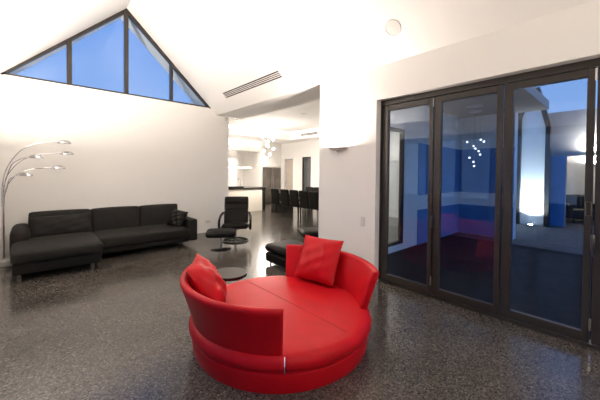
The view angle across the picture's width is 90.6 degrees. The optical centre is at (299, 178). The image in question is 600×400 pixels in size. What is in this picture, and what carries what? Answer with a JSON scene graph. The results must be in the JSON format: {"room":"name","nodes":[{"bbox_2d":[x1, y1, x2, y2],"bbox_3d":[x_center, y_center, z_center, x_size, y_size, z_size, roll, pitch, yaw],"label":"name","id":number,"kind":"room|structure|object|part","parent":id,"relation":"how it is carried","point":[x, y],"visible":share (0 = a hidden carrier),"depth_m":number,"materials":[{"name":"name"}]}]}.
{"room":"living room","nodes":[
{"label":"living room","id":0,"kind":"room"},
{"bbox_2d":[0,74,228,257],"bbox_3d":[-3.543,-0.201,6.153,4.452,3.018,0.200,0,1,-42],"label":"wall","id":1,"kind":"structure","parent":0,"point":[128,150],"depth_m":5.78,"materials":[{"name":"white paint"}]},
{"bbox_2d":[0,8,209,107],"bbox_3d":[-3.531,-2.559,6.026,3.700,1.761,0.095,0,1,-42],"label":"window","id":2,"kind":"structure","parent":1,"relation":"in","point":[127,15],"depth_m":5.97,"materials":[{"name":"brown metal"}]},
{"bbox_2d":[228,140,280,186],"bbox_3d":[-3.617,-0.619,13.485,5.520,3.600,1.900,0,1,-42],"label":"wall","id":3,"kind":"structure","parent":0,"point":[241,154],"depth_m":14.10,"materials":[{"name":"white paint"}]},
{"bbox_2d":[0,0,594,114],"bbox_3d":[-0.324,-2.586,2.465,3.920,2.240,10.596,0,1,-42],"label":"ceiling","id":4,"kind":"structure","parent":0,"point":[219,46],"depth_m":4.34,"materials":[{"name":"white paint"}]},
{"bbox_2d":[222,70,282,97],"bbox_3d":[-0.988,-1.788,5.727,0.109,0.105,1.970,0,1,-42],"label":"ceiling vent","id":5,"kind":"object","parent":4,"relation":"in","point":[275,75],"visible":1,"depth_m":5.58,"materials":[{"name":"grey aluminium"}]},
{"bbox_3d":[-1.005,-1.809,5.711,1.950,0.004,0.014,2,-42,48],"label":"blade","id":6,"kind":"part","parent":5,"relation":"part of","materials":[{"name":"grey metal"}]},
{"bbox_2d":[385,20,400,35],"bbox_3d":[1.072,-1.737,3.424,0.190,0.136,0.141,2,1,44],"label":"ceiling speaker","id":7,"kind":"object","parent":4,"relation":"attached to","point":[392,27],"visible":1,"depth_m":3.42,"materials":[{"name":"white plastic"}]},
{"bbox_2d":[0,203,599,399],"bbox_3d":[-0.247,1.407,6.679,10.040,0.150,16.600,0,1,-42],"label":"floor","id":8,"kind":"structure","parent":0,"point":[117,329],"depth_m":2.51,"materials":[{"name":"concrete"}]},
{"bbox_2d":[0,140,73,267],"bbox_3d":[-4.210,0.340,4.682,1.067,1.976,0.502,0,1,-42],"label":"arc floor lamp","id":9,"kind":"object","parent":8,"relation":"on","point":[4,262],"visible":0.99,"depth_m":4.54,"materials":[{"name":"metal"}]},
{"bbox_3d":[-4.357,0.165,4.509,0.366,0.469,0.043,1,1,8],"label":"arm","id":10,"kind":"part","parent":9,"relation":"part of","materials":[{"name":"silver metal"}]},
{"bbox_3d":[-4.327,0.027,4.549,0.436,0.744,0.035,0,1,-8],"label":"arm","id":11,"kind":"part","parent":9,"relation":"part of","materials":[{"name":"silver metal"}]},
{"bbox_3d":[-4.152,-0.070,4.497,0.194,0.058,0.124,1,1,0],"label":"lamp shade","id":12,"kind":"part","parent":9,"relation":"part of","materials":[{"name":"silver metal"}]},
{"bbox_3d":[-4.302,0.104,4.723,0.614,0.584,0.021,0,1,-39],"label":"arm","id":13,"kind":"part","parent":9,"relation":"part of","materials":[{"name":"silver metal"}]},
{"bbox_3d":[-4.287,-0.112,4.751,0.711,1.014,0.016,0,1,-42],"label":"arm","id":14,"kind":"part","parent":9,"relation":"part of","materials":[{"name":"silver metal"}]},
{"bbox_3d":[-4.289,-0.020,4.786,0.020,0.829,0.743,2,1,44],"label":"arm","id":15,"kind":"part","parent":9,"relation":"part of","materials":[{"name":"silver metal"}]},
{"bbox_3d":[-4.083,-0.346,4.591,0.194,0.058,0.124,0,1,-13],"label":"lamp shade","id":16,"kind":"part","parent":9,"relation":"part of","materials":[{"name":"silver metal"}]},
{"bbox_3d":[-4.028,-0.192,4.942,0.194,0.058,0.124,0,1,-42],"label":"lamp shade","id":17,"kind":"part","parent":9,"relation":"part of","materials":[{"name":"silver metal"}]},
{"bbox_3d":[-3.981,-0.623,5.013,0.194,0.058,0.124,0,1,-42],"label":"lamp shade","id":18,"kind":"part","parent":9,"relation":"part of","materials":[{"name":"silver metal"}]},
{"bbox_3d":[-3.986,-0.439,5.080,0.194,0.058,0.124,0,1,-42],"label":"lamp shade","id":19,"kind":"part","parent":9,"relation":"part of","materials":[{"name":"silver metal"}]},
{"bbox_2d":[9,204,196,281],"bbox_3d":[-3.202,0.935,5.172,2.684,0.788,1.588,0,1,-42],"label":"sectional sofa","id":20,"kind":"object","parent":8,"relation":"on","point":[121,228],"visible":0.84,"depth_m":4.95,"materials":[{"name":"grey fabric"}]},
{"bbox_3d":[-4.369,0.974,4.644,0.243,0.483,0.788,0,1,-42],"label":"armrest","id":21,"kind":"part","parent":20,"relation":"part of","materials":[{"name":"grey fabric"}]},
{"bbox_2d":[10,232,102,264],"bbox_3d":[-3.714,1.010,4.549,1.026,0.216,1.346,0,1,-42],"label":"cushion","id":22,"kind":"object","parent":20,"relation":"on","point":[51,249],"depth_m":4.17,"materials":[{"name":"grey fabric"}]},
{"bbox_2d":[28,209,89,228],"bbox_3d":[-4.114,0.771,5.106,0.836,0.474,0.287,0,1,-42],"label":"cushion","id":23,"kind":"object","parent":20,"relation":"on","point":[69,211],"depth_m":5.00,"materials":[{"name":"grey fabric"}]},
{"bbox_2d":[29,213,92,236],"bbox_3d":[-3.911,0.767,4.886,0.221,0.334,0.824,1,1,43],"label":"lumbar pillow","id":24,"kind":"object","parent":20,"relation":"on","point":[74,223],"visible":0.94,"depth_m":4.81,"materials":[{"name":"grey fabric"}]},
{"bbox_2d":[90,206,139,231],"bbox_3d":[-3.514,0.767,5.647,0.801,0.474,0.287,0,1,-42],"label":"cushion","id":25,"kind":"object","parent":20,"relation":"on","point":[106,218],"depth_m":5.54,"materials":[{"name":"grey fabric"}]},
{"bbox_2d":[93,224,188,248],"bbox_3d":[-2.961,1.042,5.565,1.511,0.226,0.831,0,1,-42],"label":"seat cushion","id":26,"kind":"object","parent":20,"relation":"on","point":[135,235],"depth_m":5.33,"materials":[{"name":"grey fabric"}]},
{"bbox_3d":[-3.056,1.177,5.665,1.510,0.090,0.980,0,1,-42],"label":"seat","id":27,"kind":"part","parent":20,"relation":"part of","materials":[{"name":"grey fabric"}]},
{"bbox_2d":[139,204,177,225],"bbox_3d":[-2.943,0.764,6.160,0.756,0.474,0.287,0,1,-42],"label":"cushion","id":28,"kind":"object","parent":20,"relation":"on","point":[155,214],"depth_m":6.01,"materials":[{"name":"grey fabric"}]},
{"bbox_2d":[166,209,187,226],"bbox_3d":[-2.448,0.793,5.920,0.385,0.362,0.253,1,1,33],"label":"throw pillow","id":29,"kind":"object","parent":20,"relation":"on","point":[177,217],"visible":0.97,"depth_m":5.85,"materials":[{"name":"black fabric"}]},
{"bbox_3d":[-2.431,0.996,6.209,0.150,0.415,1.040,0,1,-42],"label":"armrest","id":30,"kind":"part","parent":20,"relation":"part of","materials":[{"name":"grey fabric"}]},
{"bbox_2d":[205,228,235,250],"bbox_3d":[-1.508,1.152,5.672,0.561,0.371,0.440,0,1,-12],"label":"footstool","id":31,"kind":"object","parent":8,"relation":"on","point":[220,233],"visible":1,"depth_m":5.52,"materials":[{"name":"black leather"}]},
{"bbox_2d":[205,228,235,237],"bbox_3d":[-1.507,1.035,5.670,0.560,0.136,0.440,0,1,-12],"label":"cushion","id":32,"kind":"object","parent":31,"relation":"on","point":[213,232],"depth_m":5.49,"materials":[{"name":"black leather"}]},
{"bbox_2d":[217,267,246,281],"bbox_3d":[-0.824,1.238,3.463,0.406,0.289,0.406,0,1,-42],"label":"side table","id":33,"kind":"object","parent":8,"relation":"on","point":[227,274],"visible":0.47,"depth_m":3.43,"materials":[{"name":"black paint"}]},
{"bbox_2d":[218,196,251,243],"bbox_3d":[-1.394,0.867,6.447,0.682,0.916,0.779,0,1,-9],"label":"recliner chair","id":34,"kind":"object","parent":8,"relation":"on","point":[236,212],"visible":0.94,"depth_m":6.57,"materials":[{"name":"black leather"}]},
{"bbox_3d":[-1.681,0.911,6.313,0.082,0.342,0.601,1,1,-3],"label":"armrest","id":35,"kind":"part","parent":34,"relation":"part of","materials":[{"name":"black leather"}]},
{"bbox_3d":[-1.378,1.001,6.339,0.541,0.152,0.521,0,1,-9],"label":"seat","id":36,"kind":"part","parent":34,"relation":"part of","materials":[{"name":"black leather"}]},
{"bbox_3d":[-1.430,0.704,6.680,0.531,0.599,0.302,0,1,-9],"label":"backrest","id":37,"kind":"part","parent":34,"relation":"part of","materials":[{"name":"black leather"}]},
{"bbox_3d":[-1.080,0.915,6.408,0.082,0.342,0.601,0,1,-15],"label":"armrest","id":38,"kind":"part","parent":34,"relation":"part of","materials":[{"name":"black leather"}]},
{"bbox_2d":[228,186,265,211],"bbox_3d":[-2.313,0.776,11.351,1.790,0.910,0.970,0,1,-42],"label":"kitchen island","id":39,"kind":"object","parent":8,"relation":"on","point":[255,194],"visible":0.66,"depth_m":11.25,"materials":[{"name":"beige paint"}]},
{"bbox_2d":[228,186,265,189],"bbox_3d":[-2.308,0.348,11.344,1.790,0.055,0.970,0,1,-42],"label":"island countertop","id":40,"kind":"structure","parent":39,"relation":"on","point":[245,187],"depth_m":11.16,"materials":[{"name":"black stone"}]},
{"bbox_2d":[228,186,243,187],"bbox_3d":[-2.394,0.303,10.990,0.550,0.045,0.280,0,1,-42],"label":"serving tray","id":41,"kind":"object","parent":40,"relation":"on","point":[228,186],"visible":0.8,"depth_m":10.85,"materials":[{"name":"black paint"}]},
{"bbox_3d":[-1.711,0.800,11.894,0.130,0.855,0.930,0,1,-42],"label":"panel","id":42,"kind":"part","parent":39,"relation":"part of","materials":[{"name":"black stone"}]},
{"bbox_2d":[263,167,280,202],"bbox_3d":[-1.556,0.313,14.505,1.060,1.700,0.740,0,1,-42],"label":"refrigerator","id":43,"kind":"object","parent":8,"relation":"on","point":[271,176],"visible":0.57,"depth_m":14.19,"materials":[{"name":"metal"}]},
{"bbox_3d":[-1.555,0.308,14.108,0.522,1.665,0.050,0,1,-42],"label":"door","id":44,"kind":"part","parent":43,"relation":"part of","materials":[{"name":"silver metal"}]},
{"bbox_3d":[-1.161,0.305,14.463,0.522,1.665,0.050,0,1,-42],"label":"door","id":45,"kind":"part","parent":43,"relation":"part of","materials":[{"name":"silver metal"}]},
{"bbox_2d":[180,244,378,393],"bbox_3d":[-0.164,1.099,2.691,1.720,0.607,1.584,0,1,-42],"label":"sofa","id":46,"kind":"object","parent":8,"relation":"on","point":[287,334],"visible":0.88,"depth_m":2.10,"materials":[{"name":"red leather"}]},
{"bbox_2d":[186,254,226,302],"bbox_3d":[-0.794,0.903,2.560,0.318,0.398,0.504,0,1,-10],"label":"throw pillow","id":47,"kind":"object","parent":46,"relation":"on","point":[202,275],"visible":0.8,"depth_m":2.40,"materials":[{"name":"red leather"}]},
{"bbox_3d":[-0.644,0.972,2.261,0.433,0.349,1.344,0,1,-42],"label":"backrest","id":48,"kind":"part","parent":46,"relation":"part of","materials":[{"name":"red leather"}]},
{"bbox_3d":[-0.165,1.186,2.692,1.584,0.128,1.584,0,1,-42],"label":"seat","id":49,"kind":"part","parent":46,"relation":"part of","materials":[{"name":"red leather"}]},
{"bbox_2d":[293,235,343,286],"bbox_3d":[0.200,0.881,3.252,0.510,0.437,0.271,1,1,37],"label":"throw pillow","id":50,"kind":"object","parent":46,"relation":"on","point":[318,260],"visible":1,"depth_m":3.17,"materials":[{"name":"red leather"}]},
{"bbox_3d":[0.333,0.967,3.121,0.404,0.349,1.277,0,1,-42],"label":"backrest","id":51,"kind":"part","parent":46,"relation":"part of","materials":[{"name":"red leather"}]},
{"bbox_2d":[271,188,287,215],"bbox_3d":[-0.692,0.797,10.100,0.507,0.942,0.401,0,1,-42],"label":"dining chair","id":52,"kind":"object","parent":8,"relation":"on","point":[274,192],"visible":0.78,"depth_m":9.94,"materials":[{"name":"black leather"}]},
{"bbox_3d":[-0.832,0.596,9.968,0.124,0.538,0.400,0,1,-42],"label":"backrest","id":53,"kind":"part","parent":52,"relation":"part of","materials":[{"name":"black leather"}]},
{"bbox_2d":[265,239,303,267],"bbox_3d":[-0.077,1.199,4.613,0.589,0.341,0.899,0,1,-42],"label":"ottoman","id":54,"kind":"object","parent":8,"relation":"on","point":[276,255],"visible":0.38,"depth_m":4.58,"materials":[{"name":"black leather"}]},
{"bbox_2d":[265,239,303,256],"bbox_3d":[-0.076,1.102,4.612,0.589,0.146,0.899,0,1,-42],"label":"cushion","id":55,"kind":"object","parent":54,"relation":"on","point":[276,249],"depth_m":4.63,"materials":[{"name":"black leather"}]},
{"bbox_2d":[271,192,298,212],"bbox_3d":[0.403,0.907,9.944,0.900,0.750,3.400,0,1,-42],"label":"dining table","id":56,"kind":"object","parent":8,"relation":"on","point":[274,207],"visible":0.08,"depth_m":10.90,"materials":[{"name":"black paint"}]},
{"bbox_2d":[280,189,297,217],"bbox_3d":[-0.344,0.808,9.713,0.507,0.942,0.401,0,1,-42],"label":"dining chair","id":57,"kind":"object","parent":8,"relation":"on","point":[285,201],"visible":0.74,"depth_m":9.54,"materials":[{"name":"black leather"}]},
{"bbox_3d":[-0.484,0.607,9.582,0.124,0.538,0.400,0,1,-42],"label":"backrest","id":58,"kind":"part","parent":57,"relation":"part of","materials":[{"name":"black leather"}]},
{"bbox_2d":[289,190,307,220],"bbox_3d":[-0.036,0.817,9.372,0.507,0.942,0.401,0,1,-42],"label":"dining chair","id":59,"kind":"object","parent":8,"relation":"on","point":[294,195],"visible":0.77,"depth_m":9.19,"materials":[{"name":"black leather"}]},
{"bbox_3d":[-0.176,0.616,9.240,0.124,0.538,0.400,0,1,-42],"label":"backrest","id":60,"kind":"part","parent":59,"relation":"part of","materials":[{"name":"black leather"}]},
{"bbox_2d":[298,227,317,237],"bbox_3d":[0.205,1.166,5.802,0.440,0.371,0.561,0,1,-12],"label":"side table","id":61,"kind":"object","parent":8,"relation":"on","point":[311,231],"visible":0.52,"depth_m":5.60,"materials":[{"name":"black paint"}]},
{"bbox_2d":[299,190,317,222],"bbox_3d":[0.259,0.825,9.045,0.507,0.942,0.401,0,1,-42],"label":"dining chair","id":62,"kind":"object","parent":8,"relation":"on","point":[303,195],"visible":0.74,"depth_m":8.88,"materials":[{"name":"black leather"}]},
{"bbox_3d":[0.118,0.624,8.913,0.124,0.538,0.400,0,1,-42],"label":"backrest","id":63,"kind":"part","parent":62,"relation":"part of","materials":[{"name":"black leather"}]},
{"bbox_2d":[304,187,312,211],"bbox_3d":[0.207,0.785,11.353,0.507,0.942,0.401,0,1,-42],"label":"dining chair","id":64,"kind":"object","parent":8,"relation":"on","point":[308,189],"visible":0.23,"depth_m":11.42,"materials":[{"name":"black leather"}]},
{"bbox_2d":[305,187,318,212],"bbox_3d":[0.488,0.793,11.041,0.507,0.942,0.401,0,1,-42],"label":"dining chair","id":65,"kind":"object","parent":8,"relation":"on","point":[316,189],"visible":0.1,"depth_m":11.15,"materials":[{"name":"black leather"}]},
{"bbox_2d":[308,191,318,223],"bbox_3d":[0.546,0.834,8.726,0.507,0.942,0.401,0,1,-42],"label":"dining chair","id":66,"kind":"object","parent":8,"relation":"on","point":[313,195],"visible":0.67,"depth_m":8.55,"materials":[{"name":"black leather"}]},
{"bbox_3d":[0.406,0.632,8.594,0.124,0.538,0.400,0,1,-42],"label":"backrest","id":67,"kind":"part","parent":66,"relation":"part of","materials":[{"name":"black leather"}]},
{"bbox_2d":[281,132,399,217],"bbox_3d":[1.379,-0.548,12.213,0.200,3.600,10.480,0,1,-42],"label":"wall","id":68,"kind":"structure","parent":0,"point":[295,151],"depth_m":12.94,"materials":[{"name":"white paint"}]},
{"bbox_2d":[286,159,292,189],"bbox_3d":[-0.496,0.130,14.284,0.099,2.125,0.640,0,1,-42],"label":"door","id":69,"kind":"structure","parent":68,"relation":"in","point":[289,162],"depth_m":14.31,"materials":[{"name":"beige wood"}]},
{"bbox_2d":[302,157,310,190],"bbox_3d":[0.334,0.072,13.340,0.110,2.100,0.570,0,1,-42],"label":"window","id":70,"kind":"structure","parent":68,"relation":"in","point":[306,161],"depth_m":13.45,"materials":[{"name":"grey glass"}]},
{"bbox_2d":[229,86,548,143],"bbox_3d":[1.315,-1.841,8.002,5.520,0.530,16.600,0,1,-42],"label":"ceiling","id":71,"kind":"structure","parent":0,"point":[289,123],"depth_m":9.29,"materials":[{"name":"white paint"}]},
{"bbox_2d":[262,123,274,159],"bbox_3d":[-1.149,-1.334,10.681,0.430,1.285,0.430,0,1,-42],"label":"chandelier","id":72,"kind":"object","parent":71,"relation":"hanging from","point":[268,124],"visible":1,"depth_m":10.65,"materials":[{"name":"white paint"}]},
{"bbox_2d":[301,132,317,135],"bbox_3d":[0.360,-1.805,11.988,0.008,0.090,0.970,0,1,-42],"label":"ceiling vent","id":73,"kind":"object","parent":71,"relation":"in","point":[312,133],"visible":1,"depth_m":11.96,"materials":[{"name":"white plastic"}]},
{"bbox_2d":[467,105,482,107],"bbox_3d":[3.669,-1.517,6.227,0.300,0.010,0.300,0,1,-42],"label":"ceiling vent","id":74,"kind":"object","parent":71,"relation":"attached to","point":[470,106],"visible":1,"depth_m":6.22,"materials":[{"name":"white plastic"}]},
{"bbox_2d":[466,110,484,166],"bbox_3d":[3.951,-0.896,6.665,0.284,1.262,0.334,0,1,-42],"label":"cluster","id":75,"kind":"object","parent":71,"relation":"hanging from","point":[471,111],"visible":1,"depth_m":6.68,"materials":[{"name":"white glass"}]},
{"bbox_2d":[388,106,459,253],"bbox_3d":[2.801,-0.386,6.511,5.720,3.500,0.100,0,1,-42],"label":"wall","id":76,"kind":"structure","parent":0,"point":[415,120],"depth_m":6.02,"materials":[{"name":"white paint"}]},
{"bbox_2d":[388,127,404,246],"bbox_3d":[1.561,0.152,5.395,1.140,2.200,0.080,0,1,-42],"label":"window","id":77,"kind":"structure","parent":76,"relation":"in","point":[401,131],"depth_m":5.73,"materials":[{"name":"brown metal"}]},
{"bbox_2d":[417,204,512,244],"bbox_3d":[3.628,1.014,6.438,2.200,0.720,1.170,0,1,-42],"label":"trim","id":78,"kind":"structure","parent":76,"relation":"attached to","point":[465,218],"depth_m":7.17,"materials":[{"name":"blue paint"}]},
{"bbox_2d":[418,143,514,194],"bbox_3d":[3.640,-0.191,6.417,2.200,1.070,1.170,0,1,-42],"label":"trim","id":79,"kind":"structure","parent":76,"relation":"attached to","point":[459,174],"depth_m":7.14,"materials":[{"name":"paint"}]},
{"bbox_2d":[318,0,599,281],"bbox_3d":[2.487,-0.153,2.438,0.200,3.170,6.300,0,1,-42],"label":"wall","id":80,"kind":"structure","parent":0,"point":[350,105],"depth_m":3.93,"materials":[{"name":"white paint"}]},
{"bbox_2d":[219,84,319,119],"bbox_3d":[-0.531,-1.848,6.181,0.740,0.630,4.126,0,1,-42],"label":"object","id":81,"kind":"structure","parent":80,"relation":"attached to","point":[310,94],"depth_m":6.04,"materials":[{"name":"white paint"}]},
{"bbox_2d":[329,146,347,151],"bbox_3d":[0.540,-0.430,4.363,0.115,0.070,0.330,0,1,-42],"label":"wall sconce","id":82,"kind":"object","parent":80,"relation":"attached to","point":[339,147],"visible":1,"depth_m":4.32,"materials":[{"name":"white paint"}]},
{"bbox_3d":[0.540,-0.448,4.362,0.115,0.035,0.330,0,1,-42],"label":"lamp shade","id":83,"kind":"part","parent":82,"relation":"part of","materials":[{"name":"white paint"}]},
{"bbox_2d":[361,216,364,225],"bbox_3d":[0.864,0.588,4.085,0.014,0.130,0.070,0,1,-42],"label":"light switch","id":84,"kind":"object","parent":80,"relation":"attached to","point":[362,218],"visible":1,"depth_m":4.08,"materials":[{"name":"white paint"}]},
{"bbox_2d":[378,58,599,351],"bbox_3d":[2.257,0.209,2.744,0.136,2.432,3.538,0,1,-42],"label":"door","id":85,"kind":"structure","parent":80,"relation":"in","point":[499,309],"depth_m":2.97,"materials":[{"name":"brown metal"}]},
{"bbox_3d":[1.539,0.515,3.477,0.049,0.140,0.028,0,1,-42],"label":"lever handle","id":86,"kind":"part","parent":85,"relation":"part of","materials":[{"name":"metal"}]},
{"bbox_3d":[2.426,0.253,2.496,0.008,0.117,0.043,0,1,-42],"label":"pull handle","id":87,"kind":"part","parent":85,"relation":"part of","materials":[{"name":"metal"}]},
{"bbox_3d":[2.441,0.541,2.477,0.049,0.140,0.028,0,1,-42],"label":"lever handle","id":88,"kind":"part","parent":85,"relation":"part of","materials":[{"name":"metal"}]},
{"bbox_2d":[458,111,517,238],"bbox_3d":[4.549,-0.076,7.239,0.250,2.910,1.170,0,1,-42],"label":"wall","id":89,"kind":"structure","parent":0,"point":[487,124],"depth_m":7.18,"materials":[{"name":"blue paint"}]},
{"bbox_2d":[518,108,596,226],"bbox_3d":[9.409,-0.217,6.586,0.200,3.310,9.200,0,1,-42],"label":"wall","id":90,"kind":"structure","parent":0,"point":[568,127],"depth_m":8.40,"materials":[{"name":"white paint"}]},
{"bbox_2d":[550,156,565,226],"bbox_3d":[7.434,0.359,8.618,0.020,2.030,0.400,0,1,-42],"label":"trim","id":91,"kind":"structure","parent":90,"relation":"attached to","point":[558,163],"depth_m":8.58,"materials":[{"name":"blue paint"}]},
{"bbox_2d":[566,155,595,203],"bbox_3d":[9.168,0.001,9.470,3.300,2.750,4.600,0,1,-42],"label":"wall","id":92,"kind":"structure","parent":0,"point":[575,182],"depth_m":10.72,"materials":[{"name":"white paint"}]},
{"label":"outside","id":93,"kind":"structure","parent":0,"visible":0},
{"bbox_2d":[388,235,592,339],"bbox_3d":[-0.128,1.479,4.635,34.000,0.180,25.000,0,1,-42],"label":"ground","id":94,"kind":"structure","parent":93,"point":[547,284],"depth_m":4.43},
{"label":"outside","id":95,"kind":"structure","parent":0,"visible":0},
{"bbox_2d":[450,218,593,256],"bbox_3d":[12.273,1.554,7.004,12.400,0.190,11.920,0,1,-42],"label":"paving","id":96,"kind":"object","parent":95,"point":[569,238],"visible":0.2,"depth_m":7.08,"materials":[{"name":"grey concrete"}]},
{"bbox_2d":[516,87,551,226],"bbox_3d":[6.898,-0.654,8.774,0.240,4.039,0.790,0,1,-42],"label":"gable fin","id":97,"kind":"object","parent":96,"relation":"on","point":[534,147],"visible":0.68,"depth_m":8.76,"materials":[{"name":"white paint"}]},
{"bbox_3d":[6.942,-0.635,8.815,0.120,4.000,0.570,0,1,-42],"label":"panel","id":98,"kind":"part","parent":97,"relation":"part of","materials":[{"name":"white paint"}]},
{"bbox_2d":[565,194,593,222],"bbox_3d":[8.941,0.945,9.424,0.978,0.859,0.818,1,1,25],"label":"lounge chair","id":99,"kind":"object","parent":96,"relation":"on","point":[574,203],"visible":0.38,"depth_m":9.38,"materials":[{"name":"fabric"}]},
{"bbox_3d":[8.556,1.019,9.550,0.178,0.478,0.718,1,1,25],"label":"armrest","id":100,"kind":"part","parent":99,"relation":"part of","materials":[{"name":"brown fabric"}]},
{"bbox_3d":[9.069,0.846,9.694,0.718,0.668,0.218,1,1,25],"label":"backrest","id":101,"kind":"part","parent":99,"relation":"part of","materials":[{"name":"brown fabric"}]},
{"bbox_3d":[8.918,1.105,9.382,0.718,0.318,0.718,1,1,25],"label":"seat","id":102,"kind":"part","parent":99,"relation":"part of","materials":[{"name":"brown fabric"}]}
]}

